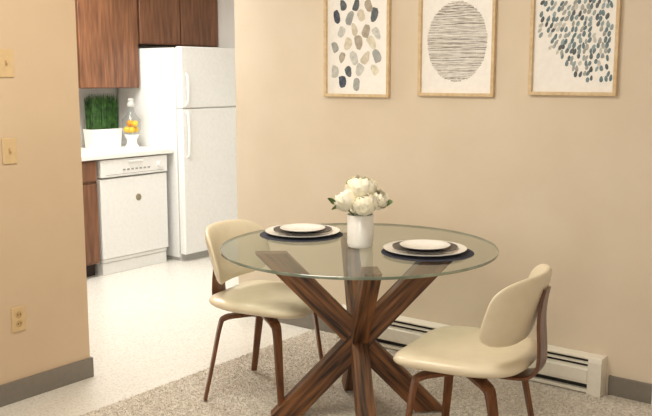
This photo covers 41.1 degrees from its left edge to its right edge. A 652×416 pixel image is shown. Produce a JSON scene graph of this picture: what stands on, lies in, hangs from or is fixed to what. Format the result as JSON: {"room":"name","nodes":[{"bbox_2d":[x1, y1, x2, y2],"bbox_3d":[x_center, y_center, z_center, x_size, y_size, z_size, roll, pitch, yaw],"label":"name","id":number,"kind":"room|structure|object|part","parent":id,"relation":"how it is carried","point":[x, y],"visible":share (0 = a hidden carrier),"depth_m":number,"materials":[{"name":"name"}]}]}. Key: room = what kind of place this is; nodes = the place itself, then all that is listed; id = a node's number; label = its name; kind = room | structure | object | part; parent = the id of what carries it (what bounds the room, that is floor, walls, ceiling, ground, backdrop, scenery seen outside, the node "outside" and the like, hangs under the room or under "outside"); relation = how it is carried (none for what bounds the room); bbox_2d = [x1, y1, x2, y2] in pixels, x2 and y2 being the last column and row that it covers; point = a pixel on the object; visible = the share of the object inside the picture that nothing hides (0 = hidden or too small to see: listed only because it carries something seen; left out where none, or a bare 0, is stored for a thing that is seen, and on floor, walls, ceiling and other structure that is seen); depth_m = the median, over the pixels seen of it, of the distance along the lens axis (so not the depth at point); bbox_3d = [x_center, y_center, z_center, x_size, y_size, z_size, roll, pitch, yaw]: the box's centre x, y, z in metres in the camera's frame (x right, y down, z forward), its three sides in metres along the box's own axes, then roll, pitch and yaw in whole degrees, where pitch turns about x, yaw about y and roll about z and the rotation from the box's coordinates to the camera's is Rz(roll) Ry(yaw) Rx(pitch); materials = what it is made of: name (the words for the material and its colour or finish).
{"room":"dining room","nodes":[
{"label":"dining room","id":0,"kind":"room"},
{"bbox_2d":[0,0,89,384],"bbox_3d":[-2.493,-0.123,2.544,0.120,2.440,4.185,7,11,37],"label":"wall","id":1,"kind":"structure","parent":0,"point":[43,254],"depth_m":4.01,"materials":[{"name":"beige paint"}]},
{"bbox_2d":[0,49,13,76],"bbox_3d":[-1.395,-0.632,3.798,0.018,0.122,0.078,7,11,37],"label":"light switch","id":2,"kind":"object","parent":1,"relation":"attached to","point":[6,55],"visible":1,"depth_m":3.80,"materials":[{"name":"beige plastic"}]},
{"bbox_2d":[1,138,16,164],"bbox_3d":[-1.398,-0.252,3.852,0.018,0.115,0.072,7,11,37],"label":"light switch","id":3,"kind":"object","parent":1,"relation":"attached to","point":[9,147],"visible":1,"depth_m":3.85,"materials":[{"name":"beige plastic"}]},
{"bbox_2d":[11,305,25,332],"bbox_3d":[-1.402,0.507,3.970,0.009,0.115,0.072,7,11,37],"label":"power outlet","id":4,"kind":"object","parent":1,"relation":"attached to","point":[18,315],"visible":1,"depth_m":3.97,"materials":[{"name":"beige plastic"}]},
{"bbox_2d":[16,311,21,317],"bbox_3d":[-1.399,0.487,3.965,0.002,0.032,0.032,7,11,37],"label":"receptacle","id":5,"kind":"object","parent":4,"relation":"attached to","point":[18,313],"depth_m":3.96,"materials":[{"name":"beige plastic"}]},
{"bbox_2d":[16,320,22,326],"bbox_3d":[-1.399,0.528,3.971,0.002,0.032,0.032,7,11,37],"label":"receptacle","id":6,"kind":"object","parent":4,"relation":"attached to","point":[19,323],"depth_m":3.97,"materials":[{"name":"beige plastic"}]},
{"bbox_2d":[0,358,91,406],"bbox_3d":[-2.440,1.040,2.680,0.012,0.100,4.185,7,11,37],"label":"baseboard","id":7,"kind":"structure","parent":1,"relation":"attached to","point":[30,386],"depth_m":4.10,"materials":[{"name":"beige plastic"}]},
{"bbox_2d":[90,356,93,376],"bbox_3d":[-1.210,0.784,4.362,0.132,0.100,0.012,7,11,37],"label":"baseboard","id":8,"kind":"structure","parent":1,"relation":"attached to","point":[92,364],"depth_m":4.32,"materials":[{"name":"beige plastic"}]},
{"bbox_2d":[79,46,170,146],"bbox_3d":[-2.546,-0.702,6.357,0.120,2.440,4.240,7,11,37],"label":"wall","id":9,"kind":"structure","parent":0,"point":[114,91],"depth_m":7.05,"materials":[{"name":"white paint"}]},
{"bbox_2d":[75,0,138,88],"bbox_3d":[-1.811,-1.470,6.834,0.328,1.045,0.585,7,11,37],"label":"upper cabinet","id":10,"kind":"object","parent":9,"relation":"attached to","point":[106,30],"visible":0.82,"depth_m":6.74,"materials":[{"name":"brown wood"}]},
{"bbox_2d":[137,0,217,46],"bbox_3d":[-1.353,-1.732,7.398,0.328,0.695,0.900,7,11,37],"label":"upper cabinet","id":11,"kind":"object","parent":9,"relation":"attached to","point":[165,23],"visible":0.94,"depth_m":7.31,"materials":[{"name":"brown wood"}]},
{"bbox_3d":[-1.367,-1.678,7.130,0.019,0.661,0.438,7,11,37],"label":"door","id":12,"kind":"part","parent":11,"relation":"part of","materials":[{"name":"brown wood"}]},
{"bbox_3d":[-1.093,-1.732,7.483,0.019,0.661,0.438,7,11,37],"label":"door","id":13,"kind":"part","parent":11,"relation":"part of","materials":[{"name":"brown wood"}]},
{"bbox_2d":[0,255,310,415],"bbox_3d":[-0.469,1.048,3.155,7.590,0.060,7.330,7,11,37],"label":"floor","id":14,"kind":"structure","parent":0,"point":[151,326],"depth_m":5.06,"materials":[{"name":"tile"}]},
{"bbox_2d":[82,160,99,276],"bbox_3d":[-2.173,0.100,6.298,0.650,0.873,0.810,7,11,37],"label":"base cabinet","id":15,"kind":"object","parent":14,"relation":"on","point":[89,171],"visible":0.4,"depth_m":6.36,"materials":[{"name":"brown wood"}]},
{"bbox_3d":[-1.795,-0.246,6.219,0.019,0.140,0.370,7,11,37],"label":"drawer","id":16,"kind":"part","parent":15,"relation":"part of","materials":[{"name":"brown wood"}]},
{"bbox_3d":[-1.795,0.130,6.276,0.019,0.580,0.370,7,11,37],"label":"door","id":17,"kind":"part","parent":15,"relation":"part of","materials":[{"name":"brown wood"}]},
{"bbox_2d":[81,145,172,160],"bbox_3d":[-1.951,-0.395,6.506,0.690,0.036,1.525,7,11,37],"label":"countertop","id":18,"kind":"structure","parent":15,"relation":"on","point":[87,154],"depth_m":6.62,"materials":[{"name":"white laminate"}]},
{"bbox_2d":[83,92,121,148],"bbox_3d":[-1.791,-0.708,6.969,0.132,0.445,0.284,7,11,37],"label":"potted grass","id":19,"kind":"object","parent":18,"relation":"on","point":[102,130],"depth_m":6.91,"materials":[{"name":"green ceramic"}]},
{"bbox_2d":[83,128,121,148],"bbox_3d":[-1.791,-0.562,6.991,0.132,0.150,0.284,7,11,37],"label":"planter","id":20,"kind":"object","parent":19,"relation":"attached to","point":[95,138],"depth_m":6.92,"materials":[{"name":"white ceramic"}]},
{"bbox_2d":[122,98,140,147],"bbox_3d":[-1.560,-0.684,6.978,0.148,0.394,0.148,7,11,37],"label":"jar","id":21,"kind":"object","parent":18,"relation":"on","point":[131,137],"visible":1,"depth_m":6.96,"materials":[{"name":"white ceramic"}]},
{"bbox_2d":[127,120,131,126],"bbox_3d":[-1.577,-0.682,6.999,0.054,0.054,0.054,7,11,37],"label":"orange","id":22,"kind":"object","parent":21,"relation":"in","point":[129,122],"visible":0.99,"depth_m":6.98,"materials":[{"name":"orange food"}]},
{"bbox_3d":[-1.560,-0.845,6.954,0.068,0.068,0.068,7,11,37],"label":"lid","id":23,"kind":"part","parent":21,"relation":"part of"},
{"bbox_2d":[128,127,134,132],"bbox_3d":[-1.552,-0.624,6.948,0.051,0.051,0.060,-4,10,-26],"label":"lemon","id":24,"kind":"object","parent":21,"relation":"in","point":[131,129],"visible":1,"depth_m":6.93,"materials":[{"name":"yellow food"}]},
{"bbox_2d":[132,120,137,126],"bbox_3d":[-1.530,-0.676,6.969,0.051,0.051,0.060,-4,10,-26],"label":"lemon","id":25,"kind":"object","parent":21,"relation":"in","point":[134,123],"visible":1,"depth_m":6.95,"materials":[{"name":"yellow food"}]},
{"bbox_2d":[95,154,167,275],"bbox_3d":[-1.695,0.015,6.866,0.648,0.870,0.650,7,11,37],"label":"dishwasher","id":26,"kind":"object","parent":14,"relation":"on","point":[131,191],"visible":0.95,"depth_m":6.66,"materials":[{"name":"white metal"}]},
{"bbox_3d":[-1.674,0.404,6.909,0.500,0.088,0.630,7,11,37],"label":"kick plate","id":27,"kind":"part","parent":26,"relation":"part of","materials":[{"name":"white metal"}]},
{"bbox_3d":[-1.476,-0.321,6.645,0.059,0.131,0.650,7,11,37],"label":"control panel","id":28,"kind":"part","parent":26,"relation":"part of","materials":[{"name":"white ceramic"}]},
{"bbox_3d":[-1.485,0.365,6.756,0.035,0.026,0.630,7,11,37],"label":"access panel","id":29,"kind":"part","parent":26,"relation":"part of","materials":[{"name":"white metal"}]},
{"bbox_3d":[-1.448,-0.360,6.617,0.012,0.017,0.140,7,11,37],"label":"handle","id":30,"kind":"part","parent":26,"relation":"part of","materials":[{"name":"white plastic"}]},
{"bbox_3d":[-1.299,-0.346,6.810,0.018,0.048,0.048,7,11,37],"label":"knob","id":31,"kind":"part","parent":26,"relation":"part of","materials":[{"name":"white plastic"}]},
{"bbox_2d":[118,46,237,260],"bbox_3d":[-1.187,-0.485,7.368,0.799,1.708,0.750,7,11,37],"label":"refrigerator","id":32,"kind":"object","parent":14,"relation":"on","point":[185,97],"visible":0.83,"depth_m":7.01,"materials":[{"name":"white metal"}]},
{"bbox_3d":[-1.083,-0.927,6.807,0.039,0.259,0.026,7,11,37],"label":"handle","id":33,"kind":"part","parent":32,"relation":"part of","materials":[{"name":"white plastic"}]},
{"bbox_3d":[-1.083,-0.576,6.860,0.039,0.370,0.026,7,11,37],"label":"handle","id":34,"kind":"part","parent":32,"relation":"part of","materials":[{"name":"white plastic"}]},
{"bbox_3d":[-0.920,-1.063,7.074,0.065,0.478,0.750,7,11,37],"label":"freezer door","id":35,"kind":"part","parent":32,"relation":"part of","materials":[{"name":"white metal"}]},
{"bbox_3d":[-0.920,-0.244,7.198,0.065,1.162,0.750,7,11,37],"label":"door","id":36,"kind":"part","parent":32,"relation":"part of","materials":[{"name":"white metal"}]},
{"bbox_2d":[80,329,651,415],"bbox_3d":[0.081,1.244,1.621,4.556,0.013,5.444,7,11,37],"label":"carpet","id":37,"kind":"object","parent":14,"relation":"on","point":[235,389],"visible":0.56,"depth_m":4.06,"materials":[{"name":"beige carpet"}]},
{"bbox_2d":[203,219,328,406],"bbox_3d":[-0.281,0.472,4.045,0.537,0.788,0.505,4,10,25],"label":"dining chair","id":38,"kind":"object","parent":37,"relation":"on","point":[268,300],"visible":0.88,"depth_m":3.99,"materials":[{"name":"beige leather"}]},
{"bbox_3d":[-0.430,0.677,3.981,0.265,0.403,0.063,-3,9,-20],"label":"leg","id":39,"kind":"part","parent":38,"relation":"part of","materials":[{"name":"brown wood"}]},
{"bbox_3d":[-0.447,0.201,4.082,0.170,0.262,0.488,4,10,25],"label":"backrest","id":40,"kind":"part","parent":38,"relation":"part of","materials":[{"name":"beige leather"}]},
{"bbox_3d":[-0.305,0.636,4.247,0.063,0.403,0.265,-3,9,-19],"label":"leg","id":41,"kind":"part","parent":38,"relation":"part of","materials":[{"name":"brown wood"}]},
{"bbox_3d":[-0.260,0.424,4.028,0.490,0.075,0.505,4,10,25],"label":"seat","id":42,"kind":"part","parent":38,"relation":"part of","materials":[{"name":"beige leather"}]},
{"bbox_3d":[-0.240,0.690,3.893,0.060,0.402,0.245,-2,9,-15],"label":"leg","id":43,"kind":"part","parent":38,"relation":"part of","materials":[{"name":"brown wood"}]},
{"bbox_3d":[-0.115,0.649,4.158,0.245,0.402,0.060,-4,9,-24],"label":"leg","id":44,"kind":"part","parent":38,"relation":"part of","materials":[{"name":"brown wood"}]},
{"bbox_2d":[220,223,498,415],"bbox_3d":[0.142,0.527,3.843,1.200,0.734,1.200,7,11,37],"label":"dining table","id":45,"kind":"object","parent":37,"relation":"on","point":[365,318],"visible":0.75,"depth_m":3.75,"materials":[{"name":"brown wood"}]},
{"bbox_2d":[260,231,342,241],"bbox_3d":[-0.115,0.122,4.054,0.388,0.002,0.388,7,11,37],"label":"placemat","id":46,"kind":"object","parent":45,"relation":"on","point":[264,234],"visible":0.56,"depth_m":3.94,"materials":[{"name":"black fabric"}]},
{"bbox_2d":[265,224,339,237],"bbox_3d":[-0.109,0.111,4.061,0.350,0.017,0.350,7,11,37],"label":"dinner plate","id":47,"kind":"object","parent":46,"relation":"on","point":[269,230],"visible":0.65,"depth_m":4.00,"materials":[{"name":"white ceramic"}]},
{"bbox_2d":[273,225,331,234],"bbox_3d":[-0.109,0.105,4.060,0.274,0.017,0.274,7,11,37],"label":"salad plate","id":48,"kind":"object","parent":47,"relation":"on","point":[327,228],"visible":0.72,"depth_m":4.02,"materials":[{"name":"ceramic"}]},
{"bbox_2d":[280,223,324,232],"bbox_3d":[-0.109,0.098,4.059,0.212,0.016,0.212,7,11,37],"label":"plate","id":49,"kind":"object","parent":48,"relation":"on","point":[300,227],"visible":1,"depth_m":4.08,"materials":[{"name":"white ceramic"}]},
{"bbox_3d":[0.112,0.541,3.792,0.096,1.095,0.070,-44,10,2],"label":"leg","id":50,"kind":"part","parent":45,"relation":"part of","materials":[{"name":"brown wood"}]},
{"bbox_3d":[0.140,0.537,3.824,0.072,1.095,0.096,-1,-35,-5],"label":"leg","id":51,"kind":"part","parent":45,"relation":"part of","materials":[{"name":"brown wood"}]},
{"bbox_2d":[347,212,373,248],"bbox_3d":[0.148,0.097,3.757,0.116,0.142,0.116,7,11,37],"label":"vase","id":52,"kind":"object","parent":45,"relation":"on","point":[360,229],"visible":0.88,"depth_m":3.71,"materials":[{"name":"white ceramic"}]},
{"bbox_2d":[327,189,356,215],"bbox_3d":[0.077,0.027,3.735,0.145,0.226,0.120,-3,9,-21],"label":"peony","id":53,"kind":"object","parent":52,"relation":"in","point":[342,202],"visible":0.86,"depth_m":3.69,"materials":[{"name":"beige plant"}]},
{"bbox_2d":[344,175,377,215],"bbox_3d":[0.150,-0.002,3.756,0.156,0.278,0.157,-1,9,-9],"label":"peony","id":54,"kind":"object","parent":52,"relation":"in","point":[361,185],"visible":0.74,"depth_m":3.69,"materials":[{"name":"beige plant"}]},
{"bbox_2d":[350,192,378,215],"bbox_3d":[0.163,0.038,3.686,0.116,0.220,0.123,-8,12,-44],"label":"peony","id":55,"kind":"object","parent":52,"relation":"in","point":[364,206],"visible":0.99,"depth_m":3.64,"materials":[{"name":"beige plant"}]},
{"bbox_2d":[367,189,392,215],"bbox_3d":[0.219,0.026,3.748,0.130,0.225,0.110,-8,12,-43],"label":"peony","id":56,"kind":"object","parent":52,"relation":"in","point":[384,201],"visible":0.42,"depth_m":3.71,"materials":[{"name":"beige plant"}]},
{"bbox_3d":[0.172,0.541,3.797,0.096,1.095,0.074,43,3,-10],"label":"leg","id":57,"kind":"part","parent":45,"relation":"part of","materials":[{"name":"brown wood"}]},
{"bbox_3d":[0.145,0.545,3.765,0.068,1.095,0.096,-1,53,-5],"label":"leg","id":58,"kind":"part","parent":45,"relation":"part of","materials":[{"name":"brown wood"}]},
{"bbox_2d":[381,249,473,261],"bbox_3d":[0.425,0.185,3.644,0.388,0.002,0.388,7,11,37],"label":"placemat","id":59,"kind":"object","parent":45,"relation":"on","point":[468,253],"visible":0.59,"depth_m":3.53,"materials":[{"name":"black fabric"}]},
{"bbox_2d":[383,240,466,256],"bbox_3d":[0.415,0.173,3.652,0.350,0.017,0.350,7,11,37],"label":"dinner plate","id":60,"kind":"object","parent":59,"relation":"on","point":[461,248],"visible":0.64,"depth_m":3.58,"materials":[{"name":"white ceramic"}]},
{"bbox_2d":[392,240,457,252],"bbox_3d":[0.415,0.167,3.651,0.274,0.017,0.274,7,11,37],"label":"salad plate","id":61,"kind":"object","parent":60,"relation":"on","point":[396,245],"visible":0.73,"depth_m":3.60,"materials":[{"name":"ceramic"}]},
{"bbox_2d":[400,239,449,250],"bbox_3d":[0.415,0.160,3.650,0.212,0.016,0.212,7,11,37],"label":"plate","id":62,"kind":"object","parent":61,"relation":"on","point":[420,244],"visible":1,"depth_m":3.67,"materials":[{"name":"white ceramic"}]},
{"bbox_2d":[393,264,551,415],"bbox_3d":[0.552,0.593,3.247,0.537,0.788,0.505,5,10,29],"label":"dining chair","id":63,"kind":"object","parent":37,"relation":"on","point":[501,348],"visible":1,"depth_m":3.07,"materials":[{"name":"beige leather"}]},
{"bbox_3d":[0.386,0.793,3.211,0.201,0.402,0.203,5,10,29],"label":"leg","id":64,"kind":"part","parent":63,"relation":"part of","materials":[{"name":"brown wood"}]},
{"bbox_3d":[0.523,0.756,3.458,0.060,0.402,0.245,-2,9,-12],"label":"leg","id":65,"kind":"part","parent":63,"relation":"part of","materials":[{"name":"brown wood"}]},
{"bbox_3d":[0.531,0.542,3.250,0.490,0.075,0.505,5,10,29],"label":"seat","id":66,"kind":"part","parent":63,"relation":"part of","materials":[{"name":"beige leather"}]},
{"bbox_3d":[0.563,0.810,3.101,0.063,0.403,0.265,-2,9,-16],"label":"leg","id":67,"kind":"part","parent":63,"relation":"part of","materials":[{"name":"brown wood"}]},
{"bbox_3d":[0.711,0.347,3.120,0.170,0.262,0.488,5,10,29],"label":"backrest","id":68,"kind":"part","parent":63,"relation":"part of","materials":[{"name":"beige leather"}]},
{"bbox_3d":[0.707,0.771,3.359,0.265,0.403,0.063,-3,9,-16],"label":"leg","id":69,"kind":"part","parent":63,"relation":"part of","materials":[{"name":"brown wood"}]},
{"bbox_2d":[217,0,234,47],"bbox_3d":[-0.310,-0.857,7.378,2.410,2.440,0.120,7,11,37],"label":"wall","id":70,"kind":"structure","parent":0,"point":[225,8],"depth_m":7.62,"materials":[{"name":"white paint"}]},
{"bbox_2d":[234,0,651,394],"bbox_3d":[1.544,-0.314,3.803,5.185,2.440,0.120,7,11,37],"label":"wall","id":71,"kind":"structure","parent":0,"point":[561,182],"depth_m":4.38,"materials":[{"name":"beige paint"}]},
{"bbox_2d":[253,314,334,332],"bbox_3d":[-0.234,0.650,5.245,0.805,0.100,0.012,7,11,37],"label":"baseboard","id":72,"kind":"structure","parent":71,"relation":"attached to","point":[307,322],"depth_m":5.14,"materials":[{"name":"beige plastic"}]},
{"bbox_2d":[324,0,390,97],"bbox_3d":[0.164,-0.881,4.695,0.432,0.560,0.022,7,11,37],"label":"framed picture","id":73,"kind":"object","parent":71,"relation":"attached to","point":[357,33],"visible":1,"depth_m":4.70,"materials":[{"name":"white paper"}]},
{"bbox_2d":[417,0,497,96],"bbox_3d":[0.647,-0.838,4.326,0.430,0.560,0.022,7,11,37],"label":"framed picture","id":74,"kind":"object","parent":71,"relation":"attached to","point":[457,38],"visible":1,"depth_m":4.33,"materials":[{"name":"white paper"}]},
{"bbox_2d":[335,304,606,397],"bbox_3d":[0.682,0.717,4.504,1.532,0.190,0.073,7,11,37],"label":"baseboard heater","id":75,"kind":"object","parent":71,"relation":"attached to","point":[582,371],"visible":0.34,"depth_m":4.15,"materials":[{"name":"metal"}]},
{"bbox_3d":[0.663,0.705,4.523,1.457,0.168,0.063,7,11,37],"label":"panel","id":76,"kind":"part","parent":75,"relation":"part of","materials":[{"name":"metal"}]},
{"bbox_3d":[0.647,0.716,4.502,1.457,0.082,0.020,7,11,37],"label":"panel","id":77,"kind":"part","parent":75,"relation":"part of","materials":[{"name":"metal"}]},
{"bbox_2d":[528,0,621,95],"bbox_3d":[1.127,-0.794,3.960,0.419,0.560,0.022,7,11,37],"label":"framed picture","id":78,"kind":"object","parent":71,"relation":"attached to","point":[574,45],"visible":1,"depth_m":3.97,"materials":[{"name":"white paper"}]},
{"bbox_2d":[608,375,651,403],"bbox_3d":[1.400,0.839,4.005,0.203,0.100,0.012,7,11,37],"label":"baseboard","id":79,"kind":"structure","parent":71,"relation":"attached to","point":[629,389],"depth_m":4.00,"materials":[{"name":"beige plastic"}]}
]}

